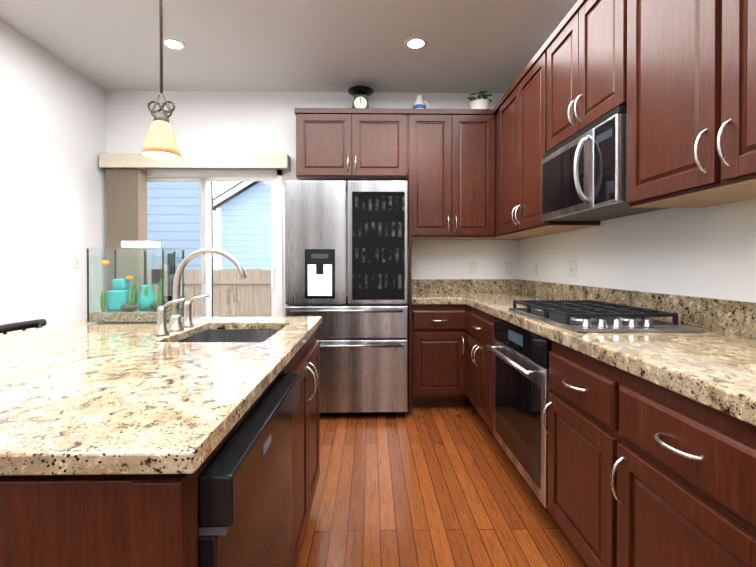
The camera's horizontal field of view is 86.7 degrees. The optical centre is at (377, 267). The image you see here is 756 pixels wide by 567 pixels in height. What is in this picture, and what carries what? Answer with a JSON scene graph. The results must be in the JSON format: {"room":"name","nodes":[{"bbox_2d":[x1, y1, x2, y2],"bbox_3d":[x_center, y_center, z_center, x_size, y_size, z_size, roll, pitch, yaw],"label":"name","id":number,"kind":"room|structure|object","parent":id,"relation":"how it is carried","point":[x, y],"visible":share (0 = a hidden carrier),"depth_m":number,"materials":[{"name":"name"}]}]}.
{"room":"kitchen","nodes":[
{"label":"kitchen","id":0,"kind":"room"},
{"bbox_2d":[0,21,106,334],"bbox_3d":[-2.552,-0.238,0.607,0.120,2.800,6.540,0,0,-1],"label":"wall","id":1,"kind":"structure","parent":0,"point":[53,192],"depth_m":3.08,"materials":[{"name":"white paint"}]},
{"bbox_2d":[73,254,78,267],"bbox_3d":[-2.528,-0.057,3.358,0.016,0.115,0.072,0,0,-1],"label":"outlet","id":2,"kind":"object","parent":1,"relation":"attached to","point":[75,256],"depth_m":3.35,"materials":[{"name":"white plastic"}]},
{"bbox_2d":[0,0,577,92],"bbox_3d":[-0.553,-1.678,0.629,4.120,0.080,6.540,0,0,-1],"label":"ceiling","id":3,"kind":"structure","parent":0,"point":[478,46],"depth_m":2.93,"materials":[{"name":"white paint"}]},
{"bbox_2d":[140,0,181,160],"bbox_3d":[-0.786,-1.024,1.450,0.134,1.240,0.134,0,0,-1],"label":"pendant light","id":4,"kind":"object","parent":3,"relation":"hanging from","point":[160,144],"visible":1,"depth_m":1.45,"materials":[{"name":"beige glass"}]},
{"bbox_2d":[163,38,186,50],"bbox_3d":[-1.511,-1.652,2.964,0.176,0.004,0.176,0,0,-1],"label":"recessed light","id":5,"kind":"object","parent":3,"relation":"in","point":[174,44],"visible":0.94,"depth_m":2.96,"materials":[{"name":"white plastic"}]},
{"bbox_2d":[404,37,427,49],"bbox_3d":[0.280,-1.652,2.953,0.176,0.004,0.176,0,0,-1],"label":"recessed light","id":6,"kind":"object","parent":3,"relation":"in","point":[415,43],"visible":1,"depth_m":2.95,"materials":[{"name":"white plastic"}]},
{"bbox_2d":[106,90,517,316],"bbox_3d":[-0.605,-0.261,3.849,3.880,2.800,0.120,0,0,-1],"label":"wall","id":7,"kind":"structure","parent":0,"point":[242,122],"depth_m":3.77,"materials":[{"name":"white paint"}]},
{"bbox_2d":[106,169,147,309],"bbox_3d":[-2.302,0.100,3.678,0.322,2.000,0.078,0,0,-1],"label":"vertical blinds","id":8,"kind":"object","parent":7,"relation":"attached to","point":[126,204],"visible":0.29,"depth_m":3.65,"materials":[{"name":"brown fabric"}]},
{"bbox_2d":[99,153,290,171],"bbox_3d":[-1.667,-0.970,3.690,1.690,0.130,0.148,0,0,-1],"label":"valance","id":9,"kind":"object","parent":7,"relation":"attached to","point":[138,160],"visible":0.9,"depth_m":3.62,"materials":[{"name":"beige fabric"}]},
{"bbox_2d":[141,169,282,316],"bbox_3d":[-1.675,0.109,3.820,1.542,2.061,0.117,0,0,-1],"label":"sliding glass door","id":10,"kind":"structure","parent":7,"relation":"in","point":[205,178],"depth_m":3.79,"materials":[{"name":"white plastic"}]},
{"bbox_2d":[294,108,409,180],"bbox_3d":[-0.227,-1.072,3.617,0.967,0.575,0.337,0,0,-1],"label":"upper cabinet","id":11,"kind":"object","parent":7,"relation":"attached to","point":[355,144],"depth_m":3.45,"materials":[{"name":"brown wood"}]},
{"bbox_2d":[348,86,373,107],"bbox_3d":[-0.156,-1.483,3.617,0.236,0.221,0.236,0,0,-1],"label":"kitchen scale","id":12,"kind":"object","parent":11,"relation":"on","point":[360,94],"visible":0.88,"depth_m":3.54,"materials":[{"name":"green metal"}]},
{"bbox_2d":[410,108,497,239],"bbox_3d":[0.637,-0.814,3.633,0.762,1.090,0.337,0,0,-1],"label":"upper cabinet","id":13,"kind":"object","parent":7,"relation":"attached to","point":[454,152],"depth_m":3.47,"materials":[{"name":"brown wood"}]},
{"bbox_2d":[413,95,428,108],"bbox_3d":[0.387,-1.462,3.626,0.151,0.180,0.122,0,0,-1],"label":"jug","id":14,"kind":"object","parent":13,"relation":"on","point":[419,103],"visible":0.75,"depth_m":3.59,"materials":[{"name":"white ceramic"}]},
{"bbox_2d":[467,91,492,108],"bbox_3d":[0.929,-1.483,3.635,0.234,0.221,0.185,0,0,-1],"label":"potted plant","id":15,"kind":"object","parent":13,"relation":"on","point":[479,103],"visible":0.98,"depth_m":3.58,"materials":[{"name":"green plant"}]},
{"bbox_2d":[469,262,476,273],"bbox_3d":[0.906,-0.001,3.809,0.072,0.115,0.010,0,0,-1],"label":"outlet","id":16,"kind":"object","parent":7,"relation":"attached to","point":[472,265],"depth_m":3.81,"materials":[{"name":"white plastic"}]},
{"bbox_2d":[505,262,511,273],"bbox_3d":[1.246,-0.001,3.814,0.072,0.115,0.010,0,0,-1],"label":"outlet","id":17,"kind":"object","parent":7,"relation":"attached to","point":[508,265],"depth_m":3.81,"materials":[{"name":"white plastic"}]},
{"bbox_2d":[498,236,533,239],"bbox_3d":[1.142,-0.814,3.642,0.387,1.090,0.337,0,0,-1],"label":"upper cabinet","id":18,"kind":"object","parent":7,"relation":"attached to","point":[499,237],"depth_m":3.50,"materials":[{"name":"brown wood"}]},
{"bbox_2d":[297,398,588,566],"bbox_3d":[-0.553,1.192,0.649,4.120,0.060,6.540,0,0,-1],"label":"floor","id":19,"kind":"structure","parent":0,"point":[434,487],"depth_m":1.97,"materials":[{"name":"brown wood"}]},
{"bbox_2d":[0,319,46,334],"bbox_3d":[-1.753,0.725,2.127,0.492,0.852,0.440,0,0,-1],"label":"dining chair","id":20,"kind":"object","parent":19,"relation":"on","point":[22,326],"visible":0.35,"depth_m":2.21,"materials":[{"name":"black wood"}]},
{"bbox_2d":[0,475,87,566],"bbox_3d":[-1.140,0.735,0.944,0.455,0.850,0.626,0,0,-1],"label":"base cabinet","id":21,"kind":"object","parent":19,"relation":"on","point":[44,518],"depth_m":0.59,"materials":[{"name":"brown wood"}]},
{"bbox_2d":[88,474,143,566],"bbox_3d":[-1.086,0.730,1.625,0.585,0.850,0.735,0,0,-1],"label":"base cabinet","id":22,"kind":"object","parent":19,"relation":"on","point":[133,520],"depth_m":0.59,"materials":[{"name":"brown wood"}]},
{"bbox_2d":[0,316,321,474],"bbox_3d":[-0.837,0.268,1.286,1.133,0.032,1.474,0,0,-1],"label":"countertop","id":23,"kind":"structure","parent":22,"relation":"on","point":[81,397],"depth_m":0.83,"materials":[{"name":"beige stone"}]},
{"bbox_2d":[86,241,184,322],"bbox_3d":[-1.128,0.062,1.882,0.340,0.370,0.200,0,0,-1],"label":"fish tank","id":24,"kind":"object","parent":23,"relation":"on","point":[122,301],"visible":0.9,"depth_m":1.83,"materials":[{"name":"clear glass"}]},
{"bbox_2d":[154,248,246,335],"bbox_3d":[-0.683,0.085,1.599,0.313,0.329,0.257,0,0,-1],"label":"gooseneck faucet","id":25,"kind":"object","parent":23,"relation":"on","point":[175,324],"visible":1,"depth_m":1.59,"materials":[{"name":"silver metal"}]},
{"bbox_2d":[178,330,279,341],"bbox_3d":[-0.578,0.389,1.588,0.394,0.210,0.484,0,0,-1],"label":"undermount sink","id":26,"kind":"object","parent":23,"relation":"in","point":[234,336],"visible":0.06,"depth_m":1.82,"materials":[{"name":"silver metal"}]},
{"bbox_2d":[198,373,299,566],"bbox_3d":[-0.566,0.696,0.953,0.654,0.724,0.618,0,0,-1],"label":"dishwasher","id":27,"kind":"object","parent":22,"relation":"in","point":[245,497],"visible":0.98,"depth_m":0.83,"materials":[{"name":"black metal"}]},
{"bbox_2d":[144,385,319,566],"bbox_3d":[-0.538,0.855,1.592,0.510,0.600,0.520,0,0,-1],"label":"base cabinet","id":28,"kind":"object","parent":19,"relation":"on","point":[170,500],"depth_m":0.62,"materials":[{"name":"brown wood"}]},
{"bbox_2d":[285,180,408,413],"bbox_3d":[-0.239,0.235,3.355,0.927,1.815,0.806,0,0,-1],"label":"refrigerator","id":29,"kind":"object","parent":19,"relation":"on","point":[346,259],"visible":0.77,"depth_m":3.00,"materials":[{"name":"silver metal"}]},
{"bbox_2d":[407,296,459,414],"bbox_3d":[0.485,0.717,3.470,0.453,0.850,0.675,0,0,-1],"label":"base cabinet","id":30,"kind":"object","parent":19,"relation":"on","point":[433,338],"depth_m":3.19,"materials":[{"name":"brown wood"}]},
{"bbox_2d":[412,279,755,425],"bbox_3d":[0.819,0.209,2.265,1.078,0.178,3.094,0,0,-1],"label":"countertop","id":31,"kind":"structure","parent":30,"relation":"on","point":[713,366],"depth_m":1.46,"materials":[{"name":"beige stone"}]},
{"bbox_2d":[508,300,705,331],"bbox_3d":[1.014,0.218,1.933,0.510,0.058,0.770,0,0,-1],"label":"gas cooktop","id":32,"kind":"object","parent":31,"relation":"in","point":[585,316],"visible":1,"depth_m":1.74,"materials":[{"name":"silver metal"}]},
{"bbox_2d":[460,305,496,433],"bbox_3d":[1.000,0.721,2.831,0.697,0.850,0.760,0,0,-1],"label":"base cabinet","id":33,"kind":"object","parent":19,"relation":"on","point":[476,326],"depth_m":2.82,"materials":[{"name":"brown wood"}]},
{"bbox_2d":[486,317,551,507],"bbox_3d":[0.963,0.668,2.083,0.632,0.726,0.727,0,0,-1],"label":"built-in oven","id":34,"kind":"object","parent":33,"relation":"in","point":[522,389],"visible":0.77,"depth_m":1.96,"materials":[{"name":"silver metal"}]},
{"bbox_2d":[542,341,595,566],"bbox_3d":[1.048,0.731,1.443,0.647,0.850,0.548,0,0,-1],"label":"base cabinet","id":35,"kind":"object","parent":19,"relation":"on","point":[571,406],"depth_m":1.50,"materials":[{"name":"brown wood"}]},
{"bbox_2d":[592,359,755,566],"bbox_3d":[1.055,0.734,1.017,0.647,0.850,0.584,0,0,-1],"label":"base cabinet","id":36,"kind":"object","parent":19,"relation":"on","point":[643,472],"depth_m":1.02,"materials":[{"name":"brown wood"}]},
{"bbox_2d":[518,199,755,302],"bbox_3d":[1.447,-0.238,0.672,0.120,2.800,6.540,0,0,-1],"label":"wall","id":37,"kind":"structure","parent":0,"point":[707,252],"depth_m":1.92,"materials":[{"name":"white paint"}]},
{"bbox_2d":[534,261,537,274],"bbox_3d":[1.334,0.002,3.392,0.016,0.115,0.072,0,0,-1],"label":"outlet","id":38,"kind":"object","parent":37,"relation":"attached to","point":[535,262],"depth_m":3.38,"materials":[{"name":"white plastic"}]},
{"bbox_2d":[498,37,599,235],"bbox_3d":[1.180,-0.809,2.849,0.337,1.090,0.970,0,0,-1],"label":"upper cabinet","id":39,"kind":"object","parent":37,"relation":"attached to","point":[524,110],"depth_m":2.77,"materials":[{"name":"brown wood"}]},
{"bbox_2d":[568,260,576,276],"bbox_3d":[1.344,0.007,2.782,0.016,0.115,0.115,0,0,-1],"label":"outlet","id":40,"kind":"object","parent":37,"relation":"attached to","point":[572,268],"depth_m":2.77,"materials":[{"name":"white plastic"}]},
{"bbox_2d":[550,0,621,149],"bbox_3d":[1.193,-1.018,2.052,0.337,0.661,0.760,0,0,-1],"label":"upper cabinet","id":41,"kind":"object","parent":37,"relation":"attached to","point":[586,46],"depth_m":1.99,"materials":[{"name":"brown wood"}]},
{"bbox_2d":[541,105,666,220],"bbox_3d":[1.141,-0.482,2.055,0.438,0.402,0.752,0,0,-1],"label":"microwave","id":42,"kind":"object","parent":41,"relation":"attached to","point":[583,173],"visible":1,"depth_m":1.89,"materials":[{"name":"silver metal"}]},
{"bbox_2d":[622,0,755,207],"bbox_3d":[1.202,-0.799,1.449,0.337,1.090,0.590,0,0,-1],"label":"upper cabinet","id":43,"kind":"object","parent":37,"relation":"attached to","point":[677,78],"depth_m":1.49,"materials":[{"name":"brown wood"}]},
{"bbox_2d":[690,0,755,195],"bbox_3d":[1.210,-0.796,1.005,0.337,1.090,0.577,0,0,-1],"label":"upper cabinet","id":44,"kind":"object","parent":37,"relation":"attached to","point":[722,32],"depth_m":1.21,"materials":[{"name":"brown wood"}]},
{"label":"outside","id":45,"kind":"structure","parent":0,"visible":0},
{"bbox_3d":[-2.204,1.461,14.842,24.000,0.100,21.870,0,0,-1],"label":"ground","id":46,"kind":"structure","parent":45,"visible":0},
{"bbox_2d":[147,182,200,269],"bbox_3d":[-8.521,-1.973,9.074,9.180,6.850,0.450,0,0,-1],"label":"neighbouring house","id":47,"kind":"structure","parent":46,"relation":"on","point":[181,211],"depth_m":8.92,"materials":[{"name":"blue"}]},
{"bbox_2d":[147,263,270,316],"bbox_3d":[-2.034,0.694,6.738,10.075,1.550,0.110,0,0,-1],"label":"fence","id":48,"kind":"object","parent":46,"relation":"on","point":[219,310],"depth_m":6.76,"materials":[{"name":"brown wood"}]},
{"bbox_2d":[213,181,270,313],"bbox_3d":[-1.791,-1.310,15.594,7.114,5.431,7.340,0,0,-1],"label":"neighbouring house","id":49,"kind":"structure","parent":46,"relation":"on","point":[237,201],"depth_m":12.23,"materials":[{"name":"blue"}]}
]}

